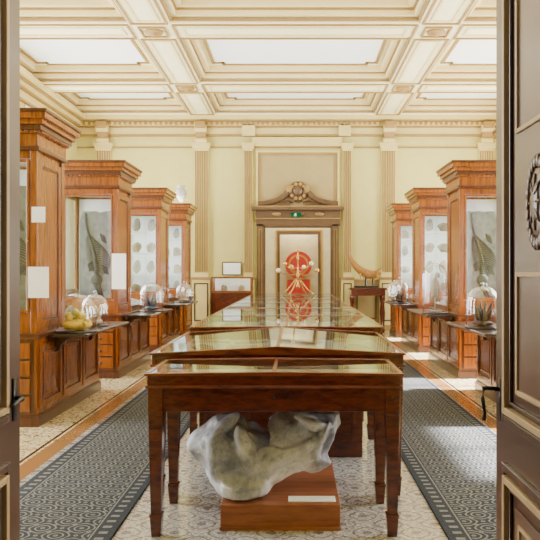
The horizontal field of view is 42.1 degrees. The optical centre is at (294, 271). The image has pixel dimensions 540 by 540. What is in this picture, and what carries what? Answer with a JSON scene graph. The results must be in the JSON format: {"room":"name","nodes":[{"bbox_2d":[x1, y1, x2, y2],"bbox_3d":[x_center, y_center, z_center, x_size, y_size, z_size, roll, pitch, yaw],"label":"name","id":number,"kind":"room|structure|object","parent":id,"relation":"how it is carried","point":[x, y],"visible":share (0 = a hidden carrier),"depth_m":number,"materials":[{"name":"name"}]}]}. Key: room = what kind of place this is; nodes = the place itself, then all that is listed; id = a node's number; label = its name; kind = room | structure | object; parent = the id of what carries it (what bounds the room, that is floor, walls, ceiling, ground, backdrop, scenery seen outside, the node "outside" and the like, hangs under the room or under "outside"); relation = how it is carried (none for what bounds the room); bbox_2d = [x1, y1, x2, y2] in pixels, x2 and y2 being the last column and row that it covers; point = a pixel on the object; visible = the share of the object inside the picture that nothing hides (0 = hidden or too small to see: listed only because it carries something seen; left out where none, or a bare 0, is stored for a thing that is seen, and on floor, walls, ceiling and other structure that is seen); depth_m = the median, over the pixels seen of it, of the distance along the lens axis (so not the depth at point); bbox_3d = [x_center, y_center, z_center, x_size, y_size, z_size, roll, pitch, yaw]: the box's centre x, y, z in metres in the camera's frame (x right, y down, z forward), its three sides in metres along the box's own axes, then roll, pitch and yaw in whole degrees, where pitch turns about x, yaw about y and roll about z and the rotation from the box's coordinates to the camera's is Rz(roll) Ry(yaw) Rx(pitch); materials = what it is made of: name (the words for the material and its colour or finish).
{"room":"museum","nodes":[
{"label":"museum","id":0,"kind":"room"},
{"bbox_2d":[20,101,76,288],"bbox_3d":[-5.800,-1.390,9.810,0.400,5.780,16.980,0,0,0],"label":"wall","id":1,"kind":"structure","parent":0,"point":[71,153],"depth_m":17.46,"materials":[{"name":"paint"}]},
{"bbox_2d":[20,0,126,20],"bbox_3d":[-4.130,-4.140,9.675,2.940,0.280,2.990,0,0,0],"label":"trim","id":2,"kind":"structure","parent":1,"relation":"attached to","point":[30,10],"depth_m":11.06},
{"bbox_2d":[20,39,167,81],"bbox_3d":[-4.130,-4.140,13.325,2.940,0.280,2.790,0,0,0],"label":"trim","id":3,"kind":"structure","parent":1,"relation":"attached to","point":[69,60],"depth_m":14.20,"materials":[{"name":"paint"}]},
{"bbox_2d":[57,92,187,112],"bbox_3d":[-4.130,-4.140,16.540,2.940,0.280,2.120,0,0,0],"label":"trim","id":4,"kind":"structure","parent":1,"relation":"attached to","point":[97,102],"depth_m":17.38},
{"bbox_2d":[20,0,495,114],"bbox_3d":[0.000,-4.125,9.860,11.200,0.310,16.280,0,0,0],"label":"ceiling beams","id":5,"kind":"structure","parent":1,"relation":"attached to","point":[142,12],"depth_m":11.70,"materials":[{"name":"paint"}]},
{"bbox_2d":[20,66,495,147],"bbox_3d":[0.000,-3.575,9.860,11.200,0.790,16.280,0,0,0],"label":"trim","id":6,"kind":"structure","parent":1,"relation":"attached to","point":[266,131],"depth_m":17.84,"materials":[{"name":"paint"}]},
{"bbox_2d":[20,40,458,99],"bbox_3d":[0.000,-4.355,9.810,12.000,0.150,16.980,0,0,0],"label":"ceiling","id":7,"kind":"structure","parent":0,"point":[200,41],"depth_m":14.03,"materials":[{"name":"paint"}]},
{"bbox_2d":[20,0,495,114],"bbox_3d":[0.000,-3.930,11.100,11.160,0.080,13.040,0,0,0],"label":"trim","id":8,"kind":"structure","parent":7,"relation":"attached to","point":[186,88],"depth_m":12.05,"materials":[{"name":"paint"}]},
{"bbox_2d":[179,40,410,81],"bbox_3d":[0.000,-4.140,13.325,4.000,0.280,2.790,0,0,0],"label":"trim","id":9,"kind":"structure","parent":7,"relation":"attached to","point":[245,60],"depth_m":14.00,"materials":[{"name":"paint"}]},
{"bbox_2d":[159,0,430,20],"bbox_3d":[0.000,-4.140,9.675,4.000,0.280,2.990,0,0,0],"label":"trim","id":10,"kind":"structure","parent":7,"relation":"attached to","point":[175,10],"depth_m":11.06,"materials":[{"name":"paint"}]},
{"bbox_2d":[206,93,383,112],"bbox_3d":[0.000,-4.140,16.540,4.000,0.280,2.120,0,0,0],"label":"trim","id":11,"kind":"structure","parent":7,"relation":"attached to","point":[244,102],"depth_m":17.38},
{"bbox_2d":[402,92,495,112],"bbox_3d":[4.130,-4.140,16.540,2.940,0.280,2.120,0,0,0],"label":"trim","id":12,"kind":"structure","parent":7,"relation":"attached to","point":[434,102],"depth_m":17.38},
{"bbox_2d":[422,39,495,81],"bbox_3d":[4.130,-4.140,13.325,2.940,0.280,2.790,0,0,0],"label":"trim","id":13,"kind":"structure","parent":7,"relation":"attached to","point":[474,60],"depth_m":14.27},
{"bbox_2d":[463,0,495,20],"bbox_3d":[4.130,-4.140,9.675,2.940,0.280,2.990,0,0,0],"label":"trim","id":14,"kind":"structure","parent":7,"relation":"attached to","point":[482,10],"depth_m":11.06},
{"bbox_2d":[20,331,495,539],"bbox_3d":[0.000,1.550,11.200,12.000,0.100,26.400,0,0,0],"label":"floor","id":15,"kind":"structure","parent":0,"point":[196,514],"depth_m":5.01,"materials":[{"name":"tile"}]},
{"bbox_2d":[20,108,129,426],"bbox_3d":[-2.783,-0.030,7.800,1.395,3.060,2.320,0,0,0],"label":"tall cabinet","id":16,"kind":"object","parent":15,"relation":"on","point":[58,371],"visible":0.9,"depth_m":7.11,"materials":[{"name":"brown wood"}]},
{"bbox_2d":[20,186,26,309],"bbox_3d":[-2.890,-0.223,7.072,0.497,1.336,0.097,0,0,0],"label":"slab","id":17,"kind":"object","parent":16,"relation":"in","point":[23,189],"visible":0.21,"depth_m":7.08,"materials":[{"name":"stone"}]},
{"bbox_2d":[28,267,48,297],"bbox_3d":[-2.480,0.100,6.765,0.200,0.300,0.006,0,0,0],"label":"sign card","id":18,"kind":"object","parent":16,"relation":"attached to","point":[38,277],"visible":1,"depth_m":6.76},
{"bbox_2d":[32,207,44,221],"bbox_3d":[-2.480,-0.555,6.765,0.130,0.150,0.006,0,0,0],"label":"sign card","id":19,"kind":"object","parent":16,"relation":"attached to","point":[38,213],"visible":1,"depth_m":6.76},
{"bbox_2d":[20,319,101,337],"bbox_3d":[-2.930,0.620,7.855,0.920,0.040,2.210,0,0,0],"label":"countertop","id":20,"kind":"structure","parent":16,"relation":"on","point":[42,334],"depth_m":6.82,"materials":[{"name":"brown wood"}]},
{"bbox_2d":[56,294,97,333],"bbox_3d":[-2.270,0.403,7.300,0.424,0.444,0.424,0,0,0],"label":"glass dome","id":21,"kind":"object","parent":20,"relation":"on","point":[88,330],"visible":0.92,"depth_m":7.21,"materials":[{"name":"clear glass"}]},
{"bbox_2d":[62,309,92,329],"bbox_3d":[-2.270,0.495,7.300,0.320,0.217,0.320,0,0,0],"label":"specimen","id":22,"kind":"object","parent":21,"relation":"in","point":[78,321],"visible":1,"depth_m":7.22},
{"bbox_2d":[82,294,108,326],"bbox_3d":[-2.300,0.417,8.050,0.318,0.414,0.318,0,0,0],"label":"glass dome","id":23,"kind":"object","parent":20,"relation":"on","point":[100,324],"visible":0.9,"depth_m":8.03,"materials":[{"name":"clear glass"}]},
{"bbox_2d":[87,305,102,324],"bbox_3d":[-2.299,0.495,8.050,0.181,0.225,0.179,0,0,18],"label":"specimen","id":24,"kind":"object","parent":23,"relation":"in","point":[91,312],"visible":0.84,"depth_m":8.00},
{"bbox_2d":[49,322,129,336],"bbox_3d":[-2.277,0.640,7.930,0.385,0.030,1.800,0,0,0],"label":"shelf","id":25,"kind":"object","parent":16,"relation":"attached to","point":[112,325],"depth_m":7.36,"materials":[{"name":"brown wood"}]},
{"bbox_2d":[20,389,197,539],"bbox_3d":[-1.465,1.493,9.100,0.870,0.012,12.800,0,0,0],"label":"carpet runner","id":26,"kind":"object","parent":15,"relation":"on","point":[87,492],"visible":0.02,"depth_m":4.92,"materials":[{"name":"carpet"}]},
{"bbox_2d":[65,160,172,378],"bbox_3d":[-2.783,-0.030,10.890,1.395,3.060,2.320,0,0,0],"label":"tall cabinet","id":27,"kind":"object","parent":15,"relation":"on","point":[100,186],"visible":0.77,"depth_m":9.88,"materials":[{"name":"brown wood"}]},
{"bbox_2d":[79,211,110,297],"bbox_3d":[-2.888,-0.224,10.162,0.496,1.336,0.097,0,0,0],"label":"slab","id":28,"kind":"object","parent":27,"relation":"in","point":[95,227],"visible":0.97,"depth_m":10.17,"materials":[{"name":"stone"}]},
{"bbox_2d":[112,254,125,288],"bbox_3d":[-2.480,-0.010,9.855,0.200,0.500,0.006,0,0,0],"label":"sign card","id":29,"kind":"object","parent":27,"relation":"attached to","point":[118,260],"visible":1,"depth_m":9.85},
{"bbox_2d":[101,308,145,317],"bbox_3d":[-2.930,0.620,10.945,0.920,0.040,2.210,0,0,0],"label":"countertop","id":30,"kind":"structure","parent":27,"relation":"on","point":[137,310],"depth_m":9.90,"materials":[{"name":"brown wood"}]},
{"bbox_2d":[139,283,164,311],"bbox_3d":[-2.270,0.378,11.100,0.403,0.494,0.403,0,0,0],"label":"glass dome","id":31,"kind":"object","parent":30,"relation":"on","point":[140,310],"visible":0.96,"depth_m":11.01,"materials":[{"name":"clear glass"}]},
{"bbox_2d":[145,293,158,309],"bbox_3d":[-2.269,0.475,11.100,0.224,0.268,0.222,0,0,17],"label":"specimen","id":32,"kind":"object","parent":31,"relation":"in","point":[151,303],"visible":0.97,"depth_m":11.04},
{"bbox_2d":[124,309,172,316],"bbox_3d":[-2.277,0.640,11.020,0.385,0.030,1.800,0,0,0],"label":"shelf","id":33,"kind":"object","parent":27,"relation":"attached to","point":[135,313],"depth_m":10.54,"materials":[{"name":"brown wood"}]},
{"bbox_2d":[131,187,197,352],"bbox_3d":[-2.783,-0.030,14.070,1.395,3.060,2.320,0,0,0],"label":"tall cabinet","id":34,"kind":"object","parent":15,"relation":"on","point":[147,203],"visible":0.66,"depth_m":13.43,"materials":[{"name":"brown wood"}]},
{"bbox_2d":[132,284,141,291],"bbox_3d":[-3.046,0.337,13.479,0.193,0.226,0.082,0,0,-12],"label":"fragment","id":35,"kind":"object","parent":34,"relation":"in","point":[135,287],"visible":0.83,"depth_m":13.46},
{"bbox_2d":[131,231,155,233],"bbox_3d":[-2.920,-0.760,13.445,0.660,0.020,0.550,0,0,0],"label":"shelf","id":36,"kind":"object","parent":34,"relation":"in","point":[132,232],"visible":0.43,"depth_m":13.29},
{"bbox_2d":[132,218,140,230],"bbox_3d":[-3.056,-0.900,13.481,0.161,0.264,0.085,0,0,3],"label":"fragment","id":37,"kind":"object","parent":36,"relation":"on","point":[136,225],"visible":0.99,"depth_m":13.46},
{"bbox_2d":[147,219,154,230],"bbox_3d":[-2.759,-0.894,13.440,0.154,0.251,0.081,0,0,17],"label":"fragment","id":38,"kind":"object","parent":36,"relation":"on","point":[151,224],"visible":0.97,"depth_m":13.42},
{"bbox_2d":[131,252,155,253],"bbox_3d":[-2.920,-0.360,13.445,0.660,0.020,0.550,0,0,0],"label":"shelf","id":39,"kind":"object","parent":34,"relation":"in","point":[131,252],"visible":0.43,"depth_m":13.21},
{"bbox_2d":[132,242,141,251],"bbox_3d":[-3.047,-0.471,13.476,0.189,0.206,0.080,0,0,-2],"label":"fragment","id":40,"kind":"object","parent":39,"relation":"on","point":[136,247],"visible":0.94,"depth_m":13.46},
{"bbox_2d":[146,243,155,251],"bbox_3d":[-2.762,-0.466,13.435,0.179,0.197,0.076,0,0,-13],"label":"fragment","id":41,"kind":"object","parent":39,"relation":"on","point":[150,247],"visible":0.97,"depth_m":13.42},
{"bbox_2d":[144,286,155,291],"bbox_3d":[-2.766,0.360,13.432,0.255,0.178,0.075,0,0,-8],"label":"fragment","id":42,"kind":"object","parent":34,"relation":"in","point":[150,288],"visible":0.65,"depth_m":13.42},
{"bbox_2d":[147,300,179,305],"bbox_3d":[-2.930,0.620,14.125,0.920,0.040,2.210,0,0,0],"label":"countertop","id":43,"kind":"structure","parent":34,"relation":"on","point":[170,302],"depth_m":13.56,"materials":[{"name":"brown wood"}]},
{"bbox_2d":[175,281,192,302],"bbox_3d":[-2.270,0.403,14.350,0.382,0.444,0.382,0,0,0],"label":"glass dome","id":44,"kind":"object","parent":43,"relation":"on","point":[183,281],"visible":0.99,"depth_m":14.30,"materials":[{"name":"clear glass"}]},
{"bbox_2d":[179,290,189,300],"bbox_3d":[-2.269,0.490,14.350,0.213,0.237,0.211,0,0,18],"label":"specimen","id":45,"kind":"object","parent":44,"relation":"in","point":[184,297],"visible":1,"depth_m":14.29},
{"bbox_2d":[165,301,197,305],"bbox_3d":[-2.277,0.640,14.200,0.385,0.030,1.800,0,0,0],"label":"shelf","id":46,"kind":"object","parent":34,"relation":"attached to","point":[167,303],"depth_m":13.70,"materials":[{"name":"brown wood"}]},
{"bbox_3d":[-2.920,0.040,13.445,0.660,0.020,0.550,0,0,0],"label":"shelf","id":47,"kind":"object","parent":34,"relation":"in","visible":0},
{"bbox_2d":[132,260,140,273],"bbox_3d":[-3.051,-0.100,13.481,0.161,0.264,0.085,0,0,13],"label":"fragment","id":48,"kind":"object","parent":47,"relation":"on","point":[136,268],"visible":1,"depth_m":13.46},
{"bbox_2d":[147,261,154,273],"bbox_3d":[-2.770,-0.094,13.438,0.154,0.251,0.081,0,0,-6],"label":"fragment","id":49,"kind":"object","parent":47,"relation":"on","point":[150,266],"visible":1,"depth_m":13.42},
{"bbox_2d":[169,203,197,335],"bbox_3d":[-2.920,-0.030,16.445,1.120,3.060,1.170,0,0,0],"label":"tall cabinet","id":50,"kind":"object","parent":15,"relation":"on","point":[180,217],"visible":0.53,"depth_m":16.17,"materials":[{"name":"brown wood"}]},
{"bbox_2d":[176,185,186,202],"bbox_3d":[-2.650,-1.786,16.300,0.260,0.450,0.260,0,0,0],"label":"urn","id":51,"kind":"object","parent":50,"relation":"on","point":[181,193],"visible":0.83,"depth_m":16.22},
{"bbox_3d":[-2.920,0.040,16.395,0.660,0.020,0.550,0,0,0],"label":"shelf","id":52,"kind":"object","parent":50,"relation":"in","visible":0},
{"bbox_2d":[174,264,180,272],"bbox_3d":[-2.746,-0.075,16.384,0.183,0.216,0.078,0,0,12],"label":"fragment","id":53,"kind":"object","parent":52,"relation":"on","point":[177,268],"visible":0.91,"depth_m":16.36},
{"bbox_3d":[-2.920,-0.360,16.395,0.660,0.020,0.550,0,0,0],"label":"shelf","id":54,"kind":"object","parent":50,"relation":"in","visible":0},
{"bbox_2d":[173,247,180,255],"bbox_3d":[-2.759,-0.475,16.387,0.183,0.216,0.078,0,0,-16],"label":"fragment","id":55,"kind":"object","parent":54,"relation":"on","point":[176,251],"visible":0.98,"depth_m":16.37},
{"bbox_2d":[210,277,253,314],"bbox_3d":[-1.560,0.810,17.490,1.040,1.380,0.620,0,0,0],"label":"vitrine","id":56,"kind":"object","parent":15,"relation":"on","point":[220,300],"visible":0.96,"depth_m":17.20,"materials":[{"name":"brown wood"}]},
{"bbox_2d":[187,412,340,500],"bbox_3d":[-0.197,1.100,4.374,0.987,0.503,0.635,0,0,0],"label":"bone","id":57,"kind":"object","parent":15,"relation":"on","point":[242,460],"visible":0.93,"depth_m":4.17},
{"bbox_2d":[144,357,403,536],"bbox_3d":[-0.118,1.030,4.270,1.460,0.941,0.680,0,0,0],"label":"display table","id":58,"kind":"object","parent":15,"relation":"on","point":[260,384],"visible":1,"depth_m":3.96,"materials":[{"name":"brown wood"}]},
{"bbox_2d":[149,327,405,495],"bbox_3d":[-0.115,0.997,5.500,1.710,1.006,1.680,0,0,0],"label":"display table","id":59,"kind":"object","parent":15,"relation":"on","point":[271,341],"visible":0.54,"depth_m":5.23,"materials":[{"name":"brown wood"}]},
{"bbox_2d":[220,459,340,530],"bbox_3d":[-0.085,1.427,4.579,0.704,0.145,1.042,0,0,0],"label":"plinth","id":60,"kind":"object","parent":15,"relation":"on","point":[272,511],"visible":0.71,"depth_m":4.07,"materials":[{"name":"brown wood"}]},
{"bbox_2d":[288,496,335,501],"bbox_3d":[0.100,1.352,4.170,0.280,0.004,0.100,0,0,0],"label":"label card","id":61,"kind":"object","parent":60,"relation":"on","point":[290,498],"visible":1,"depth_m":4.15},
{"bbox_2d":[188,315,383,435],"bbox_3d":[-0.080,0.997,7.190,1.790,1.007,1.614,0,0,0],"label":"display case","id":62,"kind":"object","parent":15,"relation":"on","point":[355,323],"visible":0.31,"depth_m":6.83,"materials":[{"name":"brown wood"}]},
{"bbox_2d":[210,308,365,315],"bbox_3d":[-0.080,0.997,8.814,1.790,1.007,1.614,0,0,0],"label":"display case","id":63,"kind":"object","parent":15,"relation":"on","point":[226,311],"visible":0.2,"depth_m":8.69,"materials":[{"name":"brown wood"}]},
{"bbox_2d":[226,303,352,307],"bbox_3d":[-0.080,0.997,10.438,1.790,1.007,1.614,0,0,0],"label":"display case","id":64,"kind":"object","parent":15,"relation":"on","point":[235,305],"visible":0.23,"depth_m":10.46,"materials":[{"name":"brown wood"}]},
{"bbox_2d":[236,299,344,302],"bbox_3d":[-0.080,0.997,12.062,1.790,1.007,1.614,0,0,0],"label":"display case","id":65,"kind":"object","parent":15,"relation":"on","point":[241,300],"visible":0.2,"depth_m":11.93,"materials":[{"name":"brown glass"}]},
{"bbox_2d":[243,296,337,298],"bbox_3d":[-0.080,0.997,13.686,1.790,1.007,1.614,0,0,0],"label":"display case","id":66,"kind":"object","parent":15,"relation":"on","point":[247,297],"visible":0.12,"depth_m":13.75,"materials":[{"name":"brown glass"}]},
{"bbox_2d":[249,293,332,295],"bbox_3d":[-0.080,0.997,15.310,1.790,1.007,1.614,0,0,0],"label":"display case","id":67,"kind":"object","parent":15,"relation":"on","point":[291,294],"visible":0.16,"depth_m":14.98,"materials":[{"name":"brown glass"}]},
{"bbox_2d":[276,248,318,295],"bbox_3d":[0.060,-0.009,14.900,0.914,1.002,0.888,0,0,0],"label":"orrery","id":68,"kind":"object","parent":67,"relation":"on","point":[291,266],"visible":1,"depth_m":14.88,"materials":[{"name":"gold metal"}]},
{"bbox_2d":[285,251,311,293],"bbox_3d":[0.120,0.395,24.105,0.920,2.210,0.150,0,0,0],"label":"banner","id":69,"kind":"object","parent":15,"relation":"on","point":[304,259],"visible":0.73,"depth_m":24.07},
{"bbox_2d":[348,287,386,332],"bbox_3d":[1.800,0.945,17.450,0.920,1.110,0.600,0,0,0],"label":"console table","id":70,"kind":"object","parent":15,"relation":"on","point":[380,291],"visible":0.64,"depth_m":17.19,"materials":[{"name":"brown wood"}]},
{"bbox_2d":[348,249,381,287],"bbox_3d":[1.746,-0.092,17.400,0.839,0.961,0.240,0,0,0],"label":"mounted fossil","id":71,"kind":"object","parent":70,"relation":"on","point":[365,273],"visible":1,"depth_m":17.32,"materials":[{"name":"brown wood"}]},
{"bbox_2d":[385,203,411,337],"bbox_3d":[2.740,-0.030,16.445,1.120,3.060,1.170,0,0,0],"label":"tall cabinet","id":72,"kind":"object","parent":15,"relation":"on","point":[401,217],"visible":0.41,"depth_m":16.05,"materials":[{"name":"brown wood"}]},
{"bbox_3d":[2.740,-0.760,16.395,0.660,0.020,0.550,0,0,0],"label":"shelf","id":73,"kind":"object","parent":72,"relation":"in","visible":0},
{"bbox_2d":[401,230,408,238],"bbox_3d":[2.582,-0.875,16.387,0.183,0.216,0.078,0,0,-15],"label":"fragment","id":74,"kind":"object","parent":73,"relation":"on","point":[404,234],"visible":0.99,"depth_m":16.37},
{"bbox_3d":[2.740,0.040,16.395,0.660,0.020,0.550,0,0,0],"label":"shelf","id":75,"kind":"object","parent":72,"relation":"in","visible":0},
{"bbox_2d":[401,266,409,272],"bbox_3d":[2.573,-0.057,16.381,0.255,0.178,0.075,0,0,-10],"label":"fragment","id":76,"kind":"object","parent":75,"relation":"on","point":[404,269],"visible":0.95,"depth_m":16.37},
{"bbox_2d":[383,187,446,352],"bbox_3d":[2.603,-0.030,14.070,1.395,3.060,2.320,0,0,0],"label":"tall cabinet","id":77,"kind":"object","parent":15,"relation":"on","point":[426,203],"visible":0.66,"depth_m":13.33,"materials":[{"name":"brown wood"}]},
{"bbox_2d":[383,301,414,305],"bbox_3d":[2.098,0.640,14.200,0.385,0.030,1.800,0,0,0],"label":"shelf","id":78,"kind":"object","parent":77,"relation":"attached to","point":[412,303],"depth_m":13.51,"materials":[{"name":"brown wood"}]},
{"bbox_2d":[404,300,432,305],"bbox_3d":[2.750,0.620,14.125,0.920,0.040,2.210,0,0,0],"label":"countertop","id":79,"kind":"structure","parent":77,"relation":"on","point":[416,304],"depth_m":13.09,"materials":[{"name":"brown wood"}]},
{"bbox_2d":[390,279,408,303],"bbox_3d":[2.090,0.362,14.000,0.382,0.524,0.382,0,0,0],"label":"glass dome","id":80,"kind":"object","parent":79,"relation":"on","point":[397,279],"visible":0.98,"depth_m":13.86,"materials":[{"name":"clear glass"}]},
{"bbox_2d":[394,289,404,301],"bbox_3d":[2.091,0.472,14.000,0.213,0.273,0.211,0,0,18],"label":"specimen","id":81,"kind":"object","parent":80,"relation":"in","point":[399,296],"visible":0.94,"depth_m":13.95},
{"bbox_2d":[425,231,446,233],"bbox_3d":[2.740,-0.760,13.445,0.660,0.020,0.550,0,0,0],"label":"shelf","id":82,"kind":"object","parent":77,"relation":"in","point":[426,232],"visible":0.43,"depth_m":13.29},
{"bbox_2d":[425,219,432,230],"bbox_3d":[2.577,-0.894,13.440,0.154,0.251,0.081,0,0,8],"label":"fragment","id":83,"kind":"object","parent":82,"relation":"on","point":[429,224],"visible":0.98,"depth_m":13.43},
{"bbox_2d":[437,222,446,230],"bbox_3d":[2.870,-0.861,13.474,0.267,0.187,0.079,0,0,7],"label":"fragment","id":84,"kind":"object","parent":82,"relation":"on","point":[442,226],"visible":0.61,"depth_m":13.46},
{"bbox_2d":[425,252,446,253],"bbox_3d":[2.740,-0.360,13.445,0.660,0.020,0.550,0,0,0],"label":"shelf","id":85,"kind":"object","parent":77,"relation":"in","point":[425,252],"visible":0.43,"depth_m":13.21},
{"bbox_2d":[425,243,434,251],"bbox_3d":[2.587,-0.466,13.434,0.179,0.197,0.076,0,0,7],"label":"fragment","id":86,"kind":"object","parent":85,"relation":"on","point":[429,247],"visible":0.98,"depth_m":13.42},
{"bbox_2d":[437,243,446,251],"bbox_3d":[2.868,-0.461,13.474,0.268,0.187,0.079,0,0,4],"label":"fragment","id":87,"kind":"object","parent":85,"relation":"on","point":[442,247],"visible":0.63,"depth_m":13.46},
{"bbox_2d":[439,282,446,291],"bbox_3d":[2.862,0.317,13.480,0.162,0.264,0.085,0,0,-2],"label":"fragment","id":88,"kind":"object","parent":77,"relation":"in","point":[443,287],"visible":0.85,"depth_m":13.47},
{"bbox_3d":[2.740,0.040,13.445,0.660,0.020,0.550,0,0,0],"label":"shelf","id":89,"kind":"object","parent":77,"relation":"in","visible":0},
{"bbox_2d":[425,261,432,272],"bbox_3d":[2.578,-0.094,13.440,0.154,0.251,0.081,0,0,11],"label":"fragment","id":90,"kind":"object","parent":89,"relation":"on","point":[429,269],"visible":0.95,"depth_m":13.42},
{"bbox_2d":[439,260,446,272],"bbox_3d":[2.854,-0.100,13.477,0.161,0.264,0.085,0,0,-16],"label":"fragment","id":91,"kind":"object","parent":89,"relation":"on","point":[443,262],"visible":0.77,"depth_m":13.46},
{"bbox_2d":[401,360,495,539],"bbox_3d":[1.350,1.493,9.100,0.980,0.012,12.800,0,0,0],"label":"carpet runner","id":92,"kind":"object","parent":15,"relation":"on","point":[449,454],"visible":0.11,"depth_m":5.58,"materials":[{"name":"carpet"}]},
{"bbox_2d":[407,160,495,378],"bbox_3d":[2.603,-0.030,10.890,1.395,3.060,2.320,0,0,0],"label":"tall cabinet","id":93,"kind":"object","parent":15,"relation":"on","point":[470,184],"visible":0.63,"depth_m":9.93,"materials":[{"name":"brown wood"}]},
{"bbox_2d":[407,309,452,316],"bbox_3d":[2.098,0.640,11.020,0.385,0.030,1.800,0,0,0],"label":"shelf","id":94,"kind":"object","parent":93,"relation":"attached to","point":[419,311],"depth_m":10.64,"materials":[{"name":"brown wood"}]},
{"bbox_2d":[428,307,474,317],"bbox_3d":[2.750,0.620,10.945,0.920,0.040,2.210,0,0,0],"label":"countertop","id":95,"kind":"structure","parent":93,"relation":"on","point":[454,314],"depth_m":9.88,"materials":[{"name":"brown wood"}]},
{"bbox_2d":[422,262,448,314],"bbox_3d":[2.090,0.223,10.450,0.403,0.804,0.403,0,0,0],"label":"glass dome","id":96,"kind":"object","parent":95,"relation":"on","point":[430,313],"visible":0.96,"depth_m":10.40,"materials":[{"name":"clear glass"}]},
{"bbox_2d":[429,272,440,311],"bbox_3d":[2.090,0.302,10.450,0.190,0.592,0.190,0,0,0],"label":"specimen","id":97,"kind":"object","parent":96,"relation":"in","point":[434,283],"visible":1,"depth_m":10.42},
{"bbox_2d":[467,211,495,297],"bbox_3d":[2.712,-0.227,10.162,0.496,1.330,0.097,0,0,0],"label":"slab","id":98,"kind":"object","parent":93,"relation":"in","point":[481,226],"visible":0.93,"depth_m":10.17,"materials":[{"name":"stone"}]},
{"bbox_2d":[446,129,495,402],"bbox_3d":[2.603,-0.030,7.800,1.395,3.060,2.320,0,0,0],"label":"tall cabinet","id":99,"kind":"object","parent":15,"relation":"on","point":[486,339],"visible":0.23,"depth_m":8.39,"materials":[{"name":"brown wood"}]},
{"bbox_2d":[446,322,495,336],"bbox_3d":[2.098,0.640,7.930,0.385,0.030,1.800,0,0,0],"label":"shelf","id":100,"kind":"object","parent":99,"relation":"attached to","point":[483,332],"depth_m":7.61,"materials":[{"name":"brown wood"}]},
{"bbox_2d":[464,284,495,329],"bbox_3d":[2.090,0.367,7.800,0.403,0.514,0.403,0,0,0],"label":"glass dome","id":101,"kind":"object","parent":99,"relation":"on","point":[465,326],"visible":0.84,"depth_m":7.74,"materials":[{"name":"clear glass"}]},
{"bbox_2d":[472,301,492,325],"bbox_3d":[2.091,0.470,7.800,0.224,0.277,0.222,0,0,17],"label":"specimen","id":102,"kind":"object","parent":101,"relation":"in","point":[482,316],"visible":0.98,"depth_m":7.75},
{"bbox_2d":[77,137,495,299],"bbox_3d":[0.000,-1.390,18.150,11.200,5.780,0.300,0,0,0],"label":"wall","id":103,"kind":"structure","parent":0,"point":[169,168],"depth_m":18.00,"materials":[{"name":"paint"}]},
{"bbox_2d":[93,121,113,159],"bbox_3d":[-4.900,-1.150,17.820,0.500,5.300,0.360,0,0,0],"label":"trim","id":104,"kind":"structure","parent":103,"relation":"attached to","point":[103,148],"depth_m":17.85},
{"bbox_2d":[191,121,210,324],"bbox_3d":[-2.400,-1.150,17.820,0.500,5.300,0.360,0,0,0],"label":"trim","id":105,"kind":"structure","parent":103,"relation":"attached to","point":[201,279],"depth_m":17.90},
{"bbox_2d":[222,262,241,274],"bbox_3d":[-1.620,-0.090,17.945,0.500,0.340,0.020,0,0,0],"label":"framed notice","id":106,"kind":"object","parent":103,"relation":"attached to","point":[228,268],"visible":1,"depth_m":17.95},
{"bbox_2d":[241,143,254,293],"bbox_3d":[-1.200,-0.900,17.925,0.360,4.800,0.150,0,0,0],"label":"trim","id":107,"kind":"structure","parent":103,"relation":"attached to","point":[248,148],"depth_m":17.93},
{"bbox_2d":[191,279,379,323],"bbox_3d":[0.000,0.845,17.970,9.400,1.310,0.060,0,0,0],"label":"trim","id":108,"kind":"structure","parent":103,"relation":"attached to","point":[369,306],"depth_m":17.97,"materials":[{"name":"paint"}]},
{"bbox_2d":[256,150,338,205],"bbox_3d":[0.070,-2.160,17.975,2.140,1.920,0.050,0,0,0],"label":"trim","id":109,"kind":"structure","parent":103,"relation":"attached to","point":[318,169],"depth_m":17.99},
{"bbox_2d":[252,181,343,298],"bbox_3d":[0.075,-0.410,18.025,2.350,3.820,0.550,0,0,0],"label":"trim","id":110,"kind":"structure","parent":103,"relation":"attached to","point":[267,216],"depth_m":17.88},
{"bbox_2d":[340,143,354,304],"bbox_3d":[1.340,-0.900,17.925,0.360,4.800,0.150,0,0,0],"label":"trim","id":111,"kind":"structure","parent":103,"relation":"attached to","point":[347,280],"depth_m":17.90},
{"bbox_2d":[379,121,398,330],"bbox_3d":[2.400,-1.150,17.820,0.500,5.300,0.360,0,0,0],"label":"trim","id":112,"kind":"structure","parent":103,"relation":"attached to","point":[388,148],"depth_m":17.90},
{"bbox_2d":[476,121,495,159],"bbox_3d":[4.900,-1.150,17.820,0.500,5.300,0.360,0,0,0],"label":"trim","id":113,"kind":"structure","parent":103,"relation":"attached to","point":[486,148],"depth_m":17.85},
{"bbox_2d":[266,228,329,293],"bbox_3d":[0.000,-0.600,23.350,8.000,4.200,0.300,0,0,0],"label":"wall","id":114,"kind":"structure","parent":0,"point":[270,232],"depth_m":23.20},
{"bbox_2d":[276,230,321,293],"bbox_3d":[0.130,0.090,23.150,1.540,2.980,0.100,0,0,0],"label":"trim","id":115,"kind":"structure","parent":114,"relation":"attached to","point":[277,233],"depth_m":23.10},
{"bbox_2d":[280,235,317,293],"bbox_3d":[0.000,-0.600,24.375,8.800,4.200,0.050,0,0,0],"label":"wall","id":116,"kind":"structure","parent":0,"point":[308,244],"depth_m":24.35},
{"bbox_3d":[0.000,-1.390,1.510,12.000,5.780,0.420,0,0,0],"label":"wall","id":117,"kind":"structure","parent":0,"visible":0},
{"bbox_2d":[0,0,24,539],"bbox_3d":[-1.009,-0.030,2.150,0.102,3.040,0.820,0,0,0],"label":"door","id":118,"kind":"structure","parent":117,"relation":"in","point":[10,398],"depth_m":2.43,"materials":[{"name":"paint"}]},
{"bbox_2d":[481,0,539,539],"bbox_3d":[0.725,-0.030,2.150,0.131,3.040,0.820,0,0,0],"label":"door","id":119,"kind":"structure","parent":117,"relation":"in","point":[517,388],"depth_m":2.28,"materials":[{"name":"paint"}]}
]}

